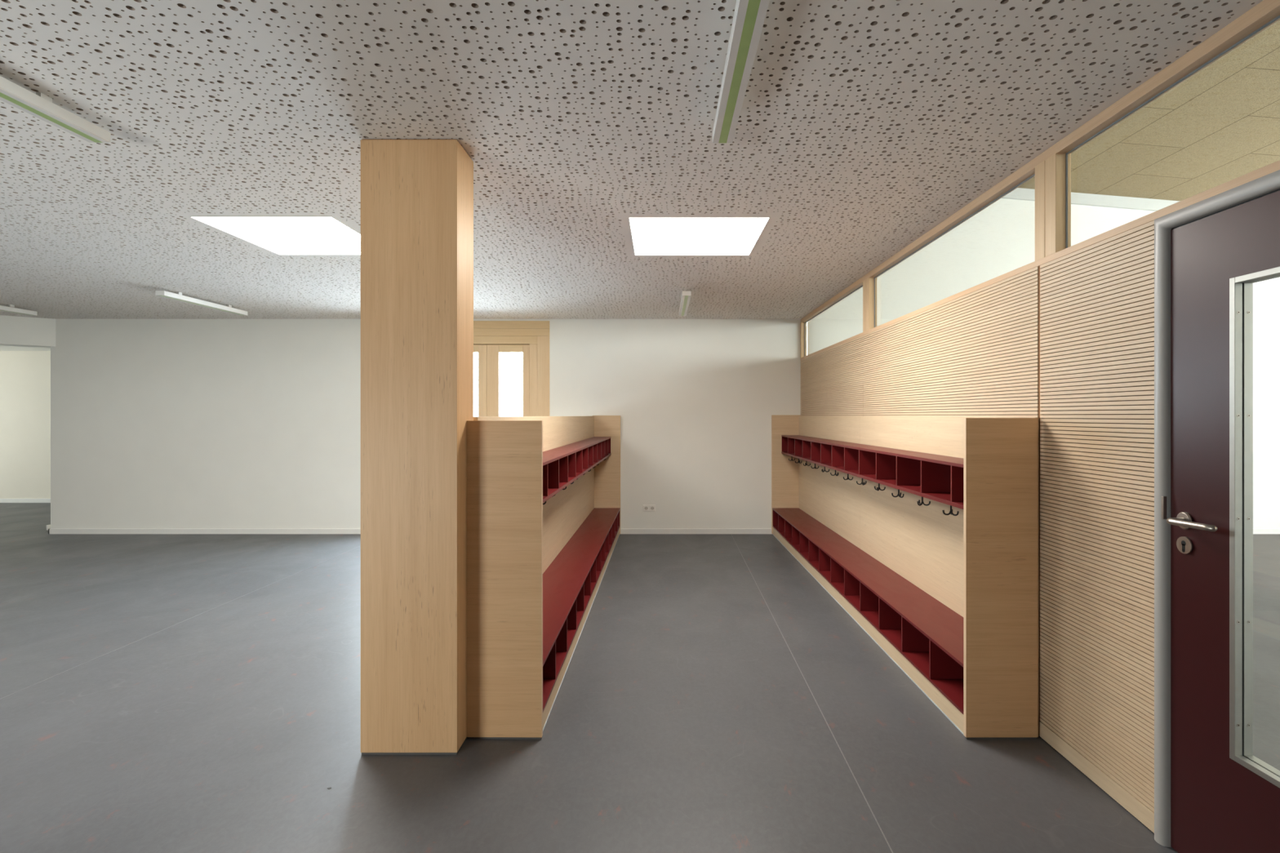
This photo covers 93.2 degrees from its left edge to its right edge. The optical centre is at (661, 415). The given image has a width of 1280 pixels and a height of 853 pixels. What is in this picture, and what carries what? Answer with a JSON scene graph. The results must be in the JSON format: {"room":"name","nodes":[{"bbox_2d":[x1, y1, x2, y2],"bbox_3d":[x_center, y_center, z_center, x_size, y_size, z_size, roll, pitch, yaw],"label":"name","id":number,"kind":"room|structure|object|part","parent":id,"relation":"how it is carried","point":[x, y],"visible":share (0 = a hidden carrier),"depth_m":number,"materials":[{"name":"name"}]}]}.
{"room":"school cloakroom","nodes":[
{"label":"school cloakroom","id":0,"kind":"room"},
{"bbox_2d":[0,351,50,498],"bbox_3d":[-9.650,0.151,9.625,5.500,2.450,0.150,0,0,0],"label":"wall","id":1,"kind":"structure","parent":0,"point":[24,375],"depth_m":9.55,"materials":[{"name":"beige paint"}]},
{"bbox_2d":[0,498,50,502],"bbox_3d":[-9.750,1.343,9.543,5.300,0.065,0.015,0,0,0],"label":"baseboard","id":2,"kind":"structure","parent":1,"relation":"attached to","point":[2,500],"depth_m":9.54,"materials":[{"name":"white paint"}]},
{"bbox_2d":[0,345,50,351],"bbox_3d":[-9.820,-1.124,7.350,5.560,0.200,4.700,0,0,0],"label":"ceiling","id":3,"kind":"structure","parent":0,"point":[2,348],"depth_m":9.29,"materials":[{"name":"white paint"}]},
{"bbox_2d":[0,0,1262,319],"bbox_3d":[-4.025,-1.224,2.765,11.350,0.200,8.730,0,0,0],"label":"ceiling","id":4,"kind":"structure","parent":0,"point":[863,126],"depth_m":2.35,"materials":[{"name":"paint"}]},
{"bbox_2d":[0,304,37,315],"bbox_3d":[-6.595,-1.088,5.820,0.078,0.072,1.066,0,0,0],"label":"ceiling lamp","id":5,"kind":"object","parent":4,"relation":"attached to","point":[11,308],"visible":1,"depth_m":6.16,"materials":[{"name":"white metal"}]},
{"bbox_2d":[0,309,35,315],"bbox_3d":[-6.595,-1.055,5.820,0.076,0.005,1.054,0,0,0],"label":"diffuser","id":6,"kind":"object","parent":5,"relation":"attached to","point":[16,311],"depth_m":6.20,"materials":[{"name":"white plastic"}]},
{"bbox_2d":[0,315,55,347],"bbox_3d":[-8.345,-0.969,6.200,3.084,0.330,0.250,0,0,-37],"label":"beam","id":7,"kind":"structure","parent":4,"relation":"attached to","point":[15,331],"depth_m":6.89,"materials":[{"name":"white paint"}]},
{"bbox_2d":[0,75,111,142],"bbox_3d":[-2.166,-1.088,1.804,0.078,0.072,1.066,0,0,0],"label":"ceiling lamp","id":8,"kind":"object","parent":4,"relation":"attached to","point":[40,105],"visible":1,"depth_m":2.12,"materials":[{"name":"white metal"}]},
{"bbox_2d":[155,290,247,315],"bbox_3d":[-4.384,-1.088,5.820,0.078,0.072,1.066,0,0,0],"label":"ceiling lamp","id":9,"kind":"object","parent":4,"relation":"attached to","point":[178,296],"visible":1,"depth_m":5.70,"materials":[{"name":"white metal"}]},
{"bbox_2d":[188,216,360,254],"bbox_3d":[-2.260,-1.124,3.813,0.807,0.006,0.809,0,0,0],"label":"skylight","id":10,"kind":"object","parent":4,"relation":"attached to","point":[279,235],"visible":0.76,"depth_m":3.71,"materials":[{"name":"white glass"}]},
{"bbox_2d":[679,291,691,315],"bbox_3d":[0.224,-1.088,5.840,0.078,0.072,1.066,0,0,0],"label":"ceiling lamp","id":11,"kind":"object","parent":4,"relation":"attached to","point":[686,295],"visible":1,"depth_m":5.66,"materials":[{"name":"white metal"}]},
{"bbox_2d":[628,217,770,255],"bbox_3d":[0.215,-1.124,3.824,0.805,0.006,0.809,0,0,0],"label":"skylight","id":12,"kind":"object","parent":4,"relation":"attached to","point":[651,236],"visible":1,"depth_m":3.77,"materials":[{"name":"white glass"}]},
{"bbox_2d":[712,0,769,143],"bbox_3d":[0.237,-1.088,1.808,0.078,0.072,1.066,0,0,0],"label":"ceiling lamp","id":13,"kind":"object","parent":4,"relation":"attached to","point":[749,15],"visible":1,"depth_m":1.81,"materials":[{"name":"white metal"}]},
{"bbox_2d":[800,0,1279,359],"bbox_3d":[1.661,-0.881,2.765,0.084,0.477,8.530,0,0,0],"label":"window","id":14,"kind":"structure","parent":4,"relation":"attached to","point":[1277,17],"depth_m":2.18,"materials":[{"name":"beige wood"}]},
{"bbox_2d":[800,322,806,357],"bbox_3d":[1.651,-0.874,7.015,0.064,0.411,0.030,0,0,0],"label":"window post","id":15,"kind":"object","parent":14,"relation":"on","point":[803,326],"visible":0.76,"depth_m":7.00,"materials":[{"name":"brown wood"}]},
{"bbox_2d":[804,284,862,323],"bbox_3d":[1.665,-0.873,5.928,0.010,0.406,2.145,0,0,0],"label":"window","id":16,"kind":"structure","parent":14,"relation":"on","point":[862,285],"depth_m":5.72,"materials":[{"name":"beige wood"}]},
{"bbox_2d":[862,277,876,332],"bbox_3d":[1.651,-0.874,4.784,0.064,0.411,0.142,0,0,0],"label":"window post","id":17,"kind":"object","parent":14,"relation":"on","point":[868,283],"visible":0.74,"depth_m":4.71,"materials":[{"name":"brown wood"}]},
{"bbox_2d":[874,173,1035,327],"bbox_3d":[1.665,-0.873,3.667,0.010,0.406,2.091,0,0,0],"label":"window","id":18,"kind":"structure","parent":14,"relation":"on","point":[1033,175],"depth_m":3.44,"materials":[{"name":"beige wood"}]},
{"bbox_2d":[1035,153,1071,261],"bbox_3d":[1.651,-0.874,2.552,0.064,0.411,0.140,0,0,0],"label":"window post","id":19,"kind":"object","parent":14,"relation":"on","point":[1050,174],"visible":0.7,"depth_m":2.51,"materials":[{"name":"brown wood"}]},
{"bbox_2d":[0,502,1279,852],"bbox_3d":[-1.600,1.435,3.175,22.000,0.121,13.150,0,0,0],"label":"floor","id":20,"kind":"structure","parent":0,"point":[682,718],"depth_m":2.65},
{"bbox_2d":[360,138,473,755],"bbox_3d":[-1.022,0.127,2.556,0.392,2.498,0.214,0,0,0],"label":"wooden column","id":21,"kind":"structure","parent":20,"relation":"on","point":[417,194],"depth_m":2.45,"materials":[{"name":"brown wood"}]},
{"bbox_2d":[466,415,620,739],"bbox_3d":[-0.655,0.687,4.796,0.333,1.378,4.458,0,0,0],"label":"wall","id":22,"kind":"structure","parent":20,"relation":"on","point":[513,537],"depth_m":2.57,"materials":[{"name":"brown wood"}]},
{"bbox_3d":[-0.667,0.694,2.578,0.318,1.346,0.021,0,0,0],"label":"panel","id":23,"kind":"part","parent":22,"relation":"part of","materials":[{"name":"brown wood"}]},
{"bbox_3d":[-0.816,0.690,3.762,0.028,1.372,2.179,0,0,0],"label":"panel","id":24,"kind":"part","parent":22,"relation":"part of","materials":[{"name":"brown wood"}]},
{"bbox_2d":[542,436,610,504],"bbox_3d":[-0.696,0.375,4.788,0.195,0.262,4.396,0,0,0],"label":"shelf","id":25,"kind":"object","parent":22,"relation":"attached to","point":[563,465],"visible":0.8,"depth_m":4.27,"materials":[{"name":"red laminate"}]},
{"bbox_3d":[-0.799,0.690,5.920,0.028,1.372,2.134,0,0,0],"label":"panel","id":26,"kind":"part","parent":22,"relation":"part of","materials":[{"name":"brown wood"}]},
{"bbox_3d":[-0.634,0.683,7.006,0.324,1.368,0.039,0,0,0],"label":"panel","id":27,"kind":"part","parent":22,"relation":"part of","materials":[{"name":"brown wood"}]},
{"bbox_2d":[542,507,620,731],"bbox_3d":[-0.642,1.222,4.787,0.302,0.308,4.396,0,0,0],"label":"bench","id":28,"kind":"object","parent":20,"relation":"on","point":[571,583],"visible":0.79,"depth_m":3.93,"materials":[{"name":"red laminate"}]},
{"bbox_2d":[772,507,963,734],"bbox_3d":[1.442,1.222,4.787,0.306,0.308,4.396,0,0,0],"label":"bench","id":29,"kind":"object","parent":20,"relation":"on","point":[923,637],"visible":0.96,"depth_m":3.60,"materials":[{"name":"red laminate"}]},
{"bbox_2d":[771,414,1039,739],"bbox_3d":[1.451,0.684,4.795,0.329,1.383,4.458,0,0,0],"label":"wall","id":30,"kind":"structure","parent":20,"relation":"on","point":[981,562],"depth_m":2.57,"materials":[{"name":"brown wood"}]},
{"bbox_3d":[1.445,0.680,7.005,0.328,1.374,0.039,0,0,0],"label":"panel","id":31,"kind":"part","parent":30,"relation":"part of","materials":[{"name":"brown wood"}]},
{"bbox_3d":[1.600,0.692,5.918,0.016,1.368,2.134,0,0,0],"label":"panel","id":32,"kind":"part","parent":30,"relation":"part of","materials":[{"name":"brown wood"}]},
{"bbox_2d":[781,435,963,515],"bbox_3d":[1.495,0.368,4.787,0.199,0.285,4.396,0,0,0],"label":"shelf","id":33,"kind":"object","parent":30,"relation":"attached to","point":[936,477],"visible":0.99,"depth_m":3.94,"materials":[{"name":"red laminate"}]},
{"bbox_3d":[1.607,0.692,3.719,0.016,1.368,2.262,0,0,0],"label":"panel","id":34,"kind":"part","parent":30,"relation":"part of","materials":[{"name":"brown wood"}]},
{"bbox_3d":[1.447,0.689,2.577,0.306,1.357,0.021,0,0,0],"label":"panel","id":35,"kind":"part","parent":30,"relation":"part of","materials":[{"name":"brown wood"}]},
{"bbox_2d":[50,198,1279,528],"bbox_3d":[1.050,-0.824,7.130,16.300,4.400,0.200,0,0,0],"label":"wall","id":36,"kind":"structure","parent":0,"point":[156,424],"depth_m":7.03,"materials":[{"name":"white paint"}]},
{"bbox_2d":[48,528,771,533],"bbox_3d":[-2.747,1.345,7.123,8.734,0.062,0.214,0,0,0],"label":"baseboard","id":37,"kind":"structure","parent":36,"relation":"attached to","point":[50,531],"depth_m":7.02,"materials":[{"name":"white paint"}]},
{"bbox_2d":[473,320,549,416],"bbox_3d":[-2.373,0.138,7.086,2.153,2.477,0.128,0,0,0],"label":"door","id":38,"kind":"structure","parent":36,"relation":"in","point":[491,338],"depth_m":7.03,"materials":[{"name":"brown wood"}]},
{"bbox_3d":[-2.276,0.265,7.086,0.507,2.183,0.088,0,0,0],"label":"sash","id":39,"kind":"part","parent":38,"relation":"part of","materials":[{"name":"brown wood"}]},
{"bbox_3d":[-1.777,0.265,7.086,0.511,2.183,0.088,0,0,0],"label":"sash","id":40,"kind":"part","parent":38,"relation":"part of","materials":[{"name":"brown wood"}]},
{"bbox_2d":[643,505,655,511],"bbox_3d":[-0.139,1.076,7.024,0.148,0.076,0.013,0,0,0],"label":"double socket","id":41,"kind":"object","parent":36,"relation":"attached to","point":[646,508],"visible":1,"depth_m":7.02,"materials":[{"name":"white plastic"}]},
{"bbox_2d":[1001,187,1179,211],"bbox_3d":[5.450,-2.491,7.025,7.500,0.807,0.050,0,0,0],"label":"wall band","id":42,"kind":"object","parent":36,"relation":"attached to","point":[1019,193],"visible":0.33,"depth_m":7.00,"materials":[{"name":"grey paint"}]},
{"bbox_2d":[1253,528,1279,533],"bbox_3d":[5.460,1.345,7.024,7.480,0.062,0.015,0,0,0],"label":"baseboard","id":43,"kind":"structure","parent":36,"relation":"attached to","point":[1255,531],"depth_m":7.02,"materials":[{"name":"white paint"}]},
{"bbox_2d":[800,220,1154,812],"bbox_3d":[1.670,0.367,2.765,0.100,2.018,8.530,0,0,0],"label":"wall","id":44,"kind":"structure","parent":0,"point":[1067,342],"depth_m":2.36,"materials":[{"name":"brown wood"}]},
{"bbox_3d":[1.628,0.331,5.939,0.016,1.947,2.182,0,0,0],"label":"slat panel","id":45,"kind":"part","parent":44,"relation":"part of","materials":[{"name":"brown wood"}]},
{"bbox_3d":[1.628,0.331,3.723,0.016,1.947,2.242,0,0,0],"label":"slat panel","id":46,"kind":"part","parent":44,"relation":"part of","materials":[{"name":"brown wood"}]},
{"bbox_2d":[1039,721,1154,833],"bbox_3d":[1.627,1.340,2.280,0.018,0.064,0.611,0,0,0],"label":"baseboard","id":47,"kind":"structure","parent":44,"relation":"attached to","point":[1136,808],"depth_m":2.23,"materials":[{"name":"brown wood"}]},
{"bbox_3d":[1.628,0.331,2.280,0.016,1.947,0.612,0,0,0],"label":"slat panel","id":48,"kind":"part","parent":44,"relation":"part of","materials":[{"name":"brown wood"}]},
{"bbox_2d":[1154,169,1279,852],"bbox_3d":[1.636,0.367,1.439,0.168,2.018,1.068,0,0,0],"label":"door","id":49,"kind":"structure","parent":44,"relation":"in","point":[1212,795],"depth_m":1.79,"materials":[{"name":"red wood"}]},
{"bbox_3d":[1.609,0.294,1.935,0.016,0.073,0.015,0,0,0],"label":"strike plate","id":50,"kind":"part","parent":49,"relation":"part of","materials":[{"name":"metal"}]},
{"bbox_3d":[1.586,0.323,1.796,0.068,0.021,0.158,0,0,0],"label":"lever handle","id":51,"kind":"part","parent":49,"relation":"part of","materials":[{"name":"metal"}]},
{"bbox_2d":[1017,19,1279,200],"bbox_3d":[5.490,-2.587,1.915,7.620,0.745,10.430,0,0,0],"label":"ceiling","id":52,"kind":"structure","parent":0,"point":[1220,125],"depth_m":5.59,"materials":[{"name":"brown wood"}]}
]}

